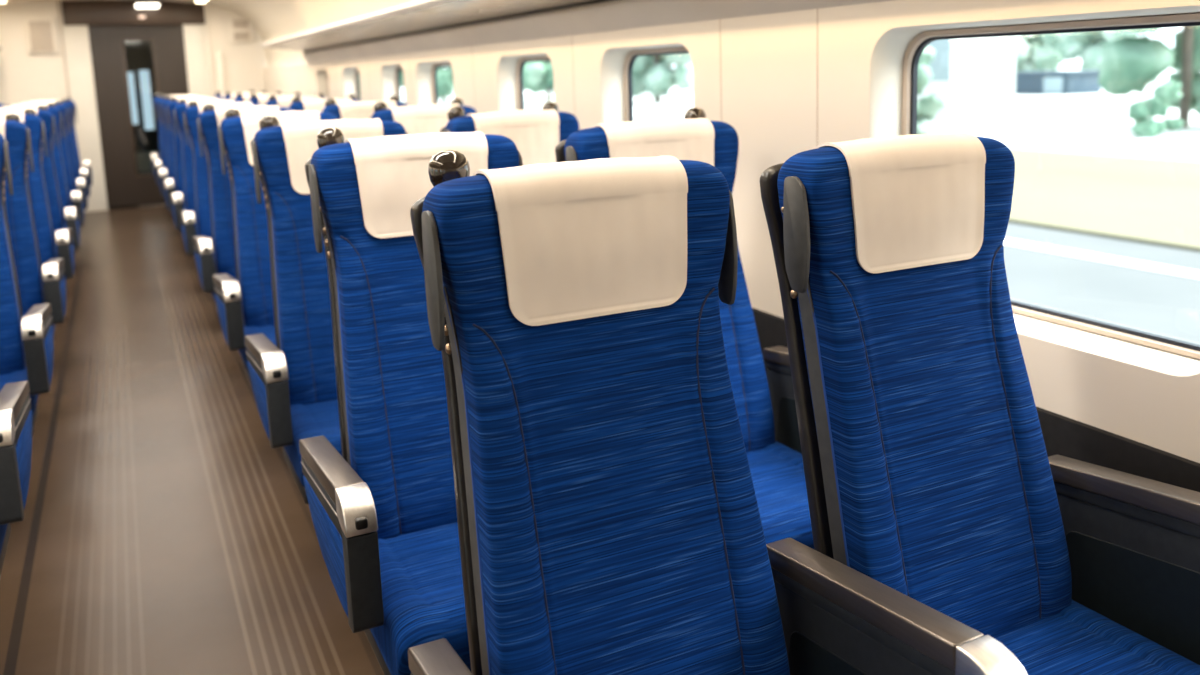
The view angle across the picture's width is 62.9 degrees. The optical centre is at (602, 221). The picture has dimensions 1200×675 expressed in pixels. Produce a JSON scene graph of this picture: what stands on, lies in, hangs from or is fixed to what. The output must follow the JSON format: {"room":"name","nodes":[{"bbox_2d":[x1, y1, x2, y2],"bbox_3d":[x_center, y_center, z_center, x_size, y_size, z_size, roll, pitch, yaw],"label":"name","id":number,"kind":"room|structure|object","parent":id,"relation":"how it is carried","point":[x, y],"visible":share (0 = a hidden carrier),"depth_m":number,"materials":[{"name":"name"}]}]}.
{"room":"train carriage","nodes":[
{"label":"train carriage","id":0,"kind":"room"},
{"bbox_2d":[0,1,267,203],"bbox_3d":[-5.139,-1.238,10.350,3.240,2.200,0.140,-6,10,-26],"label":"wall","id":1,"kind":"structure","parent":0,"point":[24,76],"depth_m":9.98,"materials":[{"name":"beige plastic"}]},
{"bbox_2d":[25,19,57,53],"bbox_3d":[-5.656,-1.869,9.894,0.260,0.340,0.053,-6,10,-26],"label":"upper cabinet","id":2,"kind":"object","parent":1,"relation":"attached to","point":[40,33],"visible":1,"depth_m":9.87,"materials":[{"name":"beige plastic"}]},
{"bbox_2d":[57,0,69,96],"bbox_3d":[-5.477,-1.172,10.101,0.015,2.170,0.020,-6,10,-26],"label":"trim","id":3,"kind":"structure","parent":1,"relation":"attached to","point":[57,0],"depth_m":10.00,"materials":[{"name":"beige plastic"}]},
{"bbox_2d":[62,25,107,211],"bbox_3d":[-5.363,-1.062,10.178,0.235,1.920,0.012,-6,10,-26],"label":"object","id":4,"kind":"structure","parent":1,"relation":"attached to","point":[75,37],"depth_m":10.16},
{"bbox_2d":[61,0,205,25],"bbox_3d":[-4.909,-2.206,10.310,1.345,0.270,0.175,-6,10,-26],"label":"trim","id":5,"kind":"structure","parent":1,"relation":"attached to","point":[75,12],"depth_m":10.20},
{"bbox_2d":[88,25,188,207],"bbox_3d":[-4.875,-1.123,10.467,0.904,1.920,0.095,-6,10,-26],"label":"door","id":6,"kind":"structure","parent":1,"relation":"in","point":[124,186],"depth_m":10.40,"materials":[{"name":"brown metal"}]},
{"bbox_2d":[183,24,209,96],"bbox_3d":[-4.356,-1.171,10.665,0.207,1.920,0.012,-6,10,-26],"label":"trim","id":7,"kind":"structure","parent":1,"relation":"attached to","point":[194,37],"depth_m":10.57,"materials":[{"name":"beige plastic"}]},
{"bbox_2d":[204,4,214,97],"bbox_3d":[-4.227,-1.305,10.688,0.030,2.170,0.050,-6,10,-26],"label":"trim","id":8,"kind":"structure","parent":1,"relation":"attached to","point":[205,5],"depth_m":10.58,"materials":[{"name":"beige plastic"}]},
{"bbox_2d":[215,52,225,92],"bbox_3d":[-4.136,-1.042,10.765,0.080,1.620,0.060,-6,10,-26],"label":"trim","id":9,"kind":"structure","parent":1,"relation":"attached to","point":[219,61],"depth_m":10.65,"materials":[{"name":"beige plastic"}]},
{"bbox_2d":[229,18,252,42],"bbox_3d":[-3.946,-2.093,10.716,0.220,0.260,0.053,-6,10,-26],"label":"sign","id":10,"kind":"object","parent":1,"relation":"attached to","point":[240,28],"visible":0.91,"depth_m":10.69,"materials":[{"name":"beige plastic"}]},
{"bbox_2d":[752,307,1199,491],"bbox_3d":[-0.632,0.244,4.955,0.112,0.648,14.100,-6,10,-26],"label":"baseboard","id":11,"kind":"structure","parent":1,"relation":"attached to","point":[1062,435],"depth_m":1.74,"materials":[{"name":"black plastic"}]},
{"bbox_2d":[0,203,383,674],"bbox_3d":[-2.569,0.609,5.449,3.500,0.100,16.600,-6,10,-26],"label":"floor","id":12,"kind":"structure","parent":0,"point":[163,530],"depth_m":3.05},
{"bbox_2d":[0,381,31,575],"bbox_3d":[-1.583,0.436,2.110,0.587,1.208,0.666,-6,10,-26],"label":"seat","id":13,"kind":"object","parent":12,"relation":"on","point":[15,403],"visible":1,"depth_m":2.07,"materials":[{"name":"blue fabric"}]},
{"bbox_2d":[0,524,7,553],"bbox_3d":[-1.524,0.678,2.043,0.472,0.145,0.435,-6,10,-26],"label":"cushion","id":14,"kind":"object","parent":13,"relation":"on","point":[3,528],"depth_m":2.16,"materials":[{"name":"blue fabric"}]},
{"bbox_2d":[0,134,53,435],"bbox_3d":[-2.002,0.318,2.951,0.587,1.208,0.666,-6,10,-26],"label":"seat","id":15,"kind":"object","parent":12,"relation":"on","point":[26,341],"visible":0.73,"depth_m":3.08,"materials":[{"name":"blue fabric"}]},
{"bbox_2d":[0,368,38,420],"bbox_3d":[-1.944,0.561,2.885,0.472,0.145,0.435,-6,10,-26],"label":"cushion","id":16,"kind":"object","parent":15,"relation":"on","point":[7,375],"depth_m":3.03,"materials":[{"name":"blue fabric"}]},
{"bbox_2d":[0,113,65,344],"bbox_3d":[-2.422,0.200,3.793,0.587,1.208,0.666,-6,10,-26],"label":"seat","id":17,"kind":"object","parent":12,"relation":"on","point":[24,243],"visible":0.54,"depth_m":3.94,"materials":[{"name":"blue fabric"}]},
{"bbox_2d":[0,108,73,300],"bbox_3d":[-2.842,0.082,4.634,0.587,1.208,0.666,-6,10,-26],"label":"seat","id":18,"kind":"object","parent":12,"relation":"on","point":[34,123],"visible":0.26,"depth_m":4.79,"materials":[{"name":"blue fabric"}]},
{"bbox_2d":[0,104,79,257],"bbox_3d":[-3.261,-0.035,5.476,0.587,1.208,0.666,-6,10,-26],"label":"seat","id":19,"kind":"object","parent":12,"relation":"on","point":[71,213],"visible":0.23,"depth_m":5.63,"materials":[{"name":"blue fabric"}]},
{"bbox_2d":[0,102,83,251],"bbox_3d":[-3.681,-0.153,6.318,0.587,1.208,0.666,-6,10,-26],"label":"seat","id":20,"kind":"object","parent":12,"relation":"on","point":[77,196],"visible":0.18,"depth_m":6.47,"materials":[{"name":"blue fabric"}]},
{"bbox_2d":[2,100,87,209],"bbox_3d":[-4.101,-0.271,7.159,0.587,1.208,0.666,-6,10,-26],"label":"seat","id":21,"kind":"object","parent":12,"relation":"on","point":[81,182],"visible":0.1,"depth_m":7.32,"materials":[{"name":"blue fabric"}]},
{"bbox_2d":[16,98,89,196],"bbox_3d":[-4.521,-0.389,8.001,0.587,1.208,0.666,-6,10,-26],"label":"seat","id":22,"kind":"object","parent":12,"relation":"on","point":[84,172],"visible":0.13,"depth_m":8.16,"materials":[{"name":"blue fabric"}]},
{"bbox_2d":[25,97,91,185],"bbox_3d":[-4.940,-0.506,8.842,0.587,1.208,0.666,-6,10,-26],"label":"seat","id":23,"kind":"object","parent":12,"relation":"on","point":[87,164],"visible":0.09,"depth_m":9.00,"materials":[{"name":"blue fabric"}]},
{"bbox_2d":[150,93,195,177],"bbox_3d":[-4.116,-0.658,9.638,0.587,1.208,0.666,-6,10,-26],"label":"seat","id":24,"kind":"object","parent":12,"relation":"on","point":[153,157],"visible":0.1,"depth_m":9.64,"materials":[{"name":"blue fabric"}]},
{"bbox_2d":[154,94,203,186],"bbox_3d":[-3.708,-0.543,8.822,0.587,1.208,0.666,-6,10,-26],"label":"seat","id":25,"kind":"object","parent":12,"relation":"on","point":[157,163],"visible":0.14,"depth_m":8.82,"materials":[{"name":"blue fabric"}]},
{"bbox_2d":[158,95,210,213],"bbox_3d":[-3.292,-0.427,7.987,0.587,1.208,0.666,-6,10,-26],"label":"seat","id":26,"kind":"object","parent":12,"relation":"on","point":[162,172],"visible":0.11,"depth_m":7.99,"materials":[{"name":"blue fabric"}]},
{"bbox_2d":[163,96,225,232],"bbox_3d":[-2.867,-0.307,7.134,0.587,1.208,0.666,-6,10,-26],"label":"seat","id":27,"kind":"object","parent":12,"relation":"on","point":[168,183],"visible":0.16,"depth_m":7.14,"materials":[{"name":"blue fabric"}]},
{"bbox_2d":[170,98,242,235],"bbox_3d":[-2.433,-0.186,6.264,0.587,1.208,0.666,-6,10,-26],"label":"seat","id":28,"kind":"object","parent":12,"relation":"on","point":[188,169],"visible":0.12,"depth_m":6.27,"materials":[{"name":"blue fabric"}]},
{"bbox_2d":[180,100,263,274],"bbox_3d":[-1.995,-0.063,5.385,0.587,1.208,0.666,-6,10,-26],"label":"seat","id":29,"kind":"object","parent":12,"relation":"on","point":[201,174],"visible":0.19,"depth_m":5.39,"materials":[{"name":"blue fabric"}]},
{"bbox_2d":[214,90,253,98],"bbox_3d":[-3.581,-0.716,9.897,0.543,1.208,0.666,-6,10,-26],"label":"seat","id":30,"kind":"object","parent":12,"relation":"on","point":[219,95],"visible":0.06,"depth_m":9.95,"materials":[{"name":"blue fabric"}]},
{"bbox_2d":[193,103,292,311],"bbox_3d":[-1.547,0.063,4.488,0.587,1.208,0.666,-6,10,-26],"label":"seat","id":31,"kind":"object","parent":12,"relation":"on","point":[209,120],"visible":0.27,"depth_m":4.50,"materials":[{"name":"blue fabric"}]},
{"bbox_2d":[212,277,236,301],"bbox_3d":[-1.489,0.306,4.421,0.472,0.145,0.435,-6,10,-26],"label":"cushion","id":32,"kind":"object","parent":31,"relation":"on","point":[213,293],"depth_m":4.40,"materials":[{"name":"silver metal"}]},
{"bbox_2d":[223,90,266,100],"bbox_3d":[-3.174,-0.601,9.080,0.543,1.208,0.666,-6,10,-26],"label":"seat","id":33,"kind":"object","parent":12,"relation":"on","point":[228,96],"visible":0.03,"depth_m":9.14,"materials":[{"name":"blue fabric"}]},
{"bbox_2d":[234,91,281,102],"bbox_3d":[-2.758,-0.484,8.245,0.543,1.208,0.666,-6,10,-26],"label":"seat","id":34,"kind":"object","parent":12,"relation":"on","point":[239,96],"visible":0.06,"depth_m":8.28,"materials":[{"name":"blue fabric"}]},
{"bbox_2d":[213,108,337,385],"bbox_3d":[-1.096,0.190,3.583,0.587,1.208,0.666,-6,10,-26],"label":"seat","id":35,"kind":"object","parent":12,"relation":"on","point":[245,307],"visible":0.33,"depth_m":3.60,"materials":[{"name":"blue fabric"}]},
{"bbox_2d":[238,324,275,371],"bbox_3d":[-1.037,0.432,3.516,0.472,0.145,0.435,-6,10,-26],"label":"cushion","id":36,"kind":"object","parent":35,"relation":"on","point":[268,330],"depth_m":3.48,"materials":[{"name":"silver metal"}]},
{"bbox_2d":[248,92,302,104],"bbox_3d":[-2.333,-0.365,7.393,0.543,1.208,0.666,-6,10,-26],"label":"seat","id":37,"kind":"object","parent":12,"relation":"on","point":[262,100],"visible":0.04,"depth_m":7.43,"materials":[{"name":"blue fabric"}]},
{"bbox_2d":[264,93,328,107],"bbox_3d":[-1.899,-0.243,6.523,0.543,1.208,0.666,-6,10,-26],"label":"seat","id":38,"kind":"object","parent":12,"relation":"on","point":[272,100],"visible":0.09,"depth_m":6.56,"materials":[{"name":"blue fabric"}]},
{"bbox_2d":[289,94,360,111],"bbox_3d":[-1.460,-0.120,5.644,0.543,1.208,0.666,-6,10,-26],"label":"seat","id":39,"kind":"object","parent":12,"relation":"on","point":[297,104],"visible":0.07,"depth_m":5.69,"materials":[{"name":"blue fabric"}]},
{"bbox_2d":[245,115,407,503],"bbox_3d":[-0.662,0.311,2.712,0.587,1.208,0.666,-6,10,-26],"label":"seat","id":40,"kind":"object","parent":12,"relation":"on","point":[293,380],"visible":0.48,"depth_m":2.73,"materials":[{"name":"blue fabric"}]},
{"bbox_2d":[284,399,341,487],"bbox_3d":[-0.603,0.554,2.646,0.472,0.145,0.435,-6,10,-26],"label":"cushion","id":41,"kind":"object","parent":40,"relation":"on","point":[310,418],"depth_m":2.53,"materials":[{"name":"blue fabric"}]},
{"bbox_2d":[322,96,408,118],"bbox_3d":[-1.013,0.005,4.747,0.543,1.208,0.666,-6,10,-26],"label":"seat","id":42,"kind":"object","parent":12,"relation":"on","point":[362,109],"visible":0.12,"depth_m":4.80,"materials":[{"name":"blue fabric"}]},
{"bbox_2d":[299,127,522,674],"bbox_3d":[-0.263,0.423,1.913,0.587,1.208,0.666,-6,10,-26],"label":"seat","id":43,"kind":"object","parent":12,"relation":"on","point":[383,511],"visible":0.54,"depth_m":1.94,"materials":[{"name":"blue fabric"}]},
{"bbox_2d":[370,522,470,674],"bbox_3d":[-0.205,0.666,1.847,0.472,0.145,0.435,-6,10,-26],"label":"cushion","id":44,"kind":"object","parent":43,"relation":"on","point":[421,568],"depth_m":1.69,"materials":[{"name":"blue fabric"}]},
{"bbox_2d":[369,98,476,133],"bbox_3d":[-0.561,0.132,3.841,0.543,1.208,0.666,-6,10,-26],"label":"seat","id":45,"kind":"object","parent":12,"relation":"on","point":[417,119],"visible":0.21,"depth_m":3.91,"materials":[{"name":"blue fabric"}]},
{"bbox_2d":[440,102,578,165],"bbox_3d":[-0.127,0.254,2.971,0.543,1.208,0.666,-6,10,-26],"label":"seat","id":46,"kind":"object","parent":12,"relation":"on","point":[536,134],"visible":0.22,"depth_m":3.06,"materials":[{"name":"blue fabric"}]},
{"bbox_2d":[555,107,814,549],"bbox_3d":[0.271,0.365,2.172,0.543,1.208,0.666,-6,10,-26],"label":"seat","id":47,"kind":"object","parent":12,"relation":"on","point":[765,405],"visible":0.28,"depth_m":2.28,"materials":[{"name":"blue fabric"}]},
{"bbox_2d":[747,441,814,549],"bbox_3d":[0.298,0.612,2.090,0.472,0.145,0.435,-6,10,-26],"label":"cushion","id":48,"kind":"object","parent":47,"relation":"on","point":[777,470],"depth_m":2.04,"materials":[{"name":"blue fabric"}]},
{"bbox_2d":[408,150,1026,674],"bbox_3d":[0.093,0.523,1.198,0.587,1.208,0.666,-6,10,-26],"label":"seat","id":49,"kind":"object","parent":12,"relation":"on","point":[608,515],"visible":1,"depth_m":1.28,"materials":[{"name":"blue fabric"}]},
{"bbox_2d":[760,133,1199,674],"bbox_3d":[0.631,0.476,1.452,0.543,1.188,0.650,-6,10,-26],"label":"seat","id":50,"kind":"object","parent":12,"relation":"on","point":[930,475],"visible":0.92,"depth_m":1.52,"materials":[{"name":"blue fabric"}]},
{"bbox_2d":[994,599,1199,674],"bbox_3d":[0.654,0.712,1.375,0.472,0.145,0.435,-6,10,-26],"label":"cushion","id":51,"kind":"object","parent":50,"relation":"on","point":[1046,636],"depth_m":1.49,"materials":[{"name":"blue fabric"}]},
{"bbox_2d":[0,0,417,66],"bbox_3d":[-2.075,-1.065,4.053,3.120,0.745,14.100,-6,10,-26],"label":"ceiling","id":52,"kind":"structure","parent":0,"point":[272,19],"depth_m":8.87,"materials":[{"name":"beige plastic"}]},
{"bbox_2d":[133,0,160,7],"bbox_3d":[-4.699,-2.256,10.124,0.250,0.083,0.278,-6,10,-26],"label":"ceiling lamp","id":53,"kind":"object","parent":52,"relation":"attached to","point":[137,3],"visible":1,"depth_m":10.02,"materials":[{"name":"white"}]},
{"bbox_2d":[135,4,158,7],"bbox_3d":[-4.695,-2.229,10.122,0.220,0.030,0.263,-6,10,-26],"label":"diffuser","id":54,"kind":"object","parent":53,"relation":"attached to","point":[136,5],"depth_m":10.02,"materials":[{"name":"white plastic"}]},
{"bbox_2d":[193,0,206,2],"bbox_3d":[-3.596,-2.112,8.948,0.120,0.080,2.000,-6,10,-26],"label":"lamp","id":55,"kind":"object","parent":52,"relation":"attached to","point":[195,1],"visible":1,"depth_m":9.67,"materials":[{"name":"white"}]},
{"bbox_2d":[263,0,1199,462],"bbox_3d":[-0.695,-0.459,4.826,0.001,0.800,14.100,-6,10,-26],"label":"wall","id":56,"kind":"structure","parent":0,"point":[769,61],"depth_m":2.45,"materials":[{"name":"beige plastic"}]},
{"bbox_2d":[316,69,329,97],"bbox_3d":[-2.202,-0.938,7.960,0.108,0.596,0.520,-6,10,-26],"label":"window","id":57,"kind":"structure","parent":56,"relation":"in","point":[322,82],"depth_m":8.15,"materials":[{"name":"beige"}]},
{"bbox_2d":[343,67,359,99],"bbox_3d":[-1.724,-0.804,7.001,0.108,0.596,0.560,-6,10,-26],"label":"window","id":58,"kind":"structure","parent":56,"relation":"in","point":[350,74],"depth_m":7.21,"materials":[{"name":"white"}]},
{"bbox_2d":[381,64,401,101],"bbox_3d":[-1.214,-0.661,5.980,0.108,0.596,0.540,-6,10,-26],"label":"window","id":59,"kind":"structure","parent":56,"relation":"in","point":[390,81],"depth_m":6.18,"materials":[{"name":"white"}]},
{"bbox_2d":[416,60,450,104],"bbox_3d":[-0.831,-0.553,5.210,0.108,0.596,0.674,-6,10,-26],"label":"window","id":60,"kind":"structure","parent":56,"relation":"in","point":[426,72],"depth_m":5.47,"materials":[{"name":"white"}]},
{"bbox_2d":[497,53,550,111],"bbox_3d":[-0.269,-0.396,4.083,0.108,0.596,0.620,-6,10,-26],"label":"window","id":61,"kind":"structure","parent":56,"relation":"in","point":[510,68],"depth_m":4.32,"materials":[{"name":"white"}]},
{"bbox_2d":[572,42,574,112],"bbox_3d":[-0.096,-0.292,3.627,0.003,0.800,0.004,-6,10,-26],"label":"trim","id":62,"kind":"structure","parent":56,"relation":"attached to","point":[572,42],"depth_m":3.59,"materials":[{"name":"beige plastic"}]},
{"bbox_2d":[262,0,891,63],"bbox_3d":[-0.202,-0.732,3.356,0.401,0.176,11.120,-6,10,-26],"label":"luggage rack","id":63,"kind":"object","parent":56,"relation":"attached to","point":[420,25],"visible":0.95,"depth_m":3.91,"materials":[{"name":"grey"}]},
{"bbox_2d":[268,0,589,51],"bbox_3d":[-0.191,-0.779,3.354,0.375,0.066,11.120,-6,10,-26],"label":"shelf","id":64,"kind":"object","parent":63,"relation":"attached to","point":[443,15],"depth_m":4.58,"materials":[{"name":"beige plastic"}]},
{"bbox_2d":[600,43,688,123],"bbox_3d":[0.184,-0.269,3.176,0.108,0.596,0.613,-6,10,-26],"label":"window","id":65,"kind":"structure","parent":56,"relation":"in","point":[616,66],"depth_m":3.40,"materials":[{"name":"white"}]},
{"bbox_2d":[720,19,721,121],"bbox_3d":[0.338,-0.170,2.757,0.003,0.800,0.004,-6,10,-26],"label":"trim","id":66,"kind":"structure","parent":56,"relation":"attached to","point":[720,19],"depth_m":2.72,"materials":[{"name":"beige plastic"}]},
{"bbox_2d":[817,8,817,145],"bbox_3d":[0.524,-0.118,2.384,0.003,0.800,0.004,-6,10,-26],"label":"trim","id":67,"kind":"structure","parent":56,"relation":"attached to","point":[817,8],"depth_m":2.35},
{"bbox_2d":[870,5,1199,376],"bbox_3d":[0.831,-0.087,1.878,0.108,0.596,0.811,-6,10,-26],"label":"window","id":68,"kind":"structure","parent":56,"relation":"in","point":[896,54],"depth_m":1.88,"materials":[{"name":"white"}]},
{"bbox_3d":[-5.526,-1.465,11.561,3.000,2.300,2.410,-6,10,-26],"label":"wall","id":69,"kind":"structure","parent":0,"visible":0},
{"bbox_2d":[124,40,159,174],"bbox_3d":[-5.852,-1.416,12.615,0.520,1.900,0.058,-6,10,-26],"label":"door","id":70,"kind":"structure","parent":69,"relation":"in","point":[138,54],"depth_m":12.56,"materials":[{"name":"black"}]},
{"label":"outside","id":71,"kind":"structure","parent":0,"visible":0},
{"bbox_2d":[400,58,1199,160],"bbox_3d":[131.457,-37.415,229.253,398.500,0.300,700.000,-6,10,-26],"label":"sky","id":72,"kind":"structure","parent":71,"point":[1094,123],"depth_m":36.50,"materials":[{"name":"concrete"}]},
{"bbox_2d":[359,69,403,96],"bbox_3d":[-21.202,-17.452,96.190,7.818,11.387,8.808,-6,10,-26],"label":"broadleaf tree","id":73,"kind":"object","parent":72,"relation":"on","point":[401,76],"visible":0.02,"depth_m":95.68,"materials":[{"name":"green plant"}]},
{"bbox_2d":[437,66,453,103],"bbox_3d":[-13.381,-14.920,82.234,7.049,10.188,6.520,-6,10,-26],"label":"broadleaf tree","id":74,"kind":"object","parent":72,"relation":"on","point":[445,81],"visible":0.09,"depth_m":80.49,"materials":[{"name":"green plant"}]},
{"bbox_2d":[523,61,553,101],"bbox_3d":[-4.604,-15.078,77.491,6.999,11.396,7.170,-8,11,-32],"label":"broadleaf tree","id":75,"kind":"object","parent":72,"relation":"on","point":[538,77],"visible":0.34,"depth_m":75.30,"materials":[{"name":"green plant"}]},
{"bbox_2d":[632,53,692,101],"bbox_3d":[4.185,-14.194,69.795,7.179,11.458,9.709,-10,12,-42],"label":"broadleaf tree","id":76,"kind":"object","parent":72,"relation":"on","point":[654,75],"visible":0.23,"depth_m":68.46,"materials":[{"name":"green plant"}]},
{"bbox_2d":[917,36,1016,133],"bbox_3d":[12.129,-5.890,33.605,3.800,5.700,3.300,-6,10,-26],"label":"building","id":77,"kind":"structure","parent":72,"relation":"on","point":[977,76],"depth_m":32.57,"materials":[{"name":"white stone"}]},
{"bbox_2d":[1016,33,1063,71],"bbox_3d":[37.047,-16.832,86.403,8.429,10.546,9.885,1,9,18],"label":"broadleaf tree","id":78,"kind":"object","parent":72,"relation":"on","point":[1038,52],"visible":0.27,"depth_m":82.76,"materials":[{"name":"green plant"}]},
{"bbox_2d":[1015,70,1100,94],"bbox_3d":[28.871,-8.902,62.931,3.400,1.520,5.200,-6,10,-26],"label":"shed","id":79,"kind":"object","parent":72,"relation":"on","point":[1065,82],"visible":0.7,"depth_m":61.13,"materials":[{"name":"blue stone"}]},
{"bbox_2d":[1055,28,1162,82],"bbox_3d":[39.342,-14.656,75.648,7.682,9.225,7.436,-3,9,-4],"label":"broadleaf tree","id":80,"kind":"object","parent":72,"relation":"on","point":[1086,46],"visible":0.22,"depth_m":75.58,"materials":[{"name":"green plant"}]},
{"bbox_2d":[1098,26,1199,127],"bbox_3d":[18.691,-7.137,31.379,5.254,8.434,5.287,-1,9,6],"label":"broadleaf tree","id":81,"kind":"object","parent":72,"relation":"on","point":[1128,64],"visible":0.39,"depth_m":31.46,"materials":[{"name":"green plant"}]},
{"bbox_2d":[1127,80,1183,137],"bbox_3d":[16.431,-3.280,29.057,1.298,1.831,1.902,6,12,42],"label":"bush","id":82,"kind":"object","parent":72,"relation":"on","point":[1140,111],"visible":0.96,"depth_m":28.73,"materials":[{"name":"green plant"}]},
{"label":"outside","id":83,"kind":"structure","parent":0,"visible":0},
{"bbox_2d":[1003,223,1199,344],"bbox_3d":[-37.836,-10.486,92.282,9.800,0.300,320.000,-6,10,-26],"label":"road","id":84,"kind":"structure","parent":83,"point":[1149,301],"depth_m":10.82,"materials":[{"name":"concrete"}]},
{"bbox_2d":[1003,238,1199,278],"bbox_3d":[-34.615,-10.985,93.818,0.300,0.020,320.000,-6,10,-26],"label":"painted line","id":85,"kind":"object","parent":84,"relation":"on","point":[1120,261],"depth_m":11.99,"materials":[{"name":"white paint"}]},
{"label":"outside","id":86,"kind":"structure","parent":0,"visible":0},
{"bbox_2d":[1009,148,1199,251],"bbox_3d":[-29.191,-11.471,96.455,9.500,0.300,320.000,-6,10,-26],"label":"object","id":87,"kind":"structure","parent":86,"point":[1154,201],"depth_m":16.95,"materials":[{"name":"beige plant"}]},
{"bbox_2d":[917,46,947,133],"bbox_3d":[8.992,-4.006,28.984,2.149,3.616,2.068,-2,9,-1],"label":"broadleaf tree","id":88,"kind":"object","parent":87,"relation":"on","point":[929,106],"visible":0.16,"depth_m":28.55,"materials":[{"name":"green plant"}]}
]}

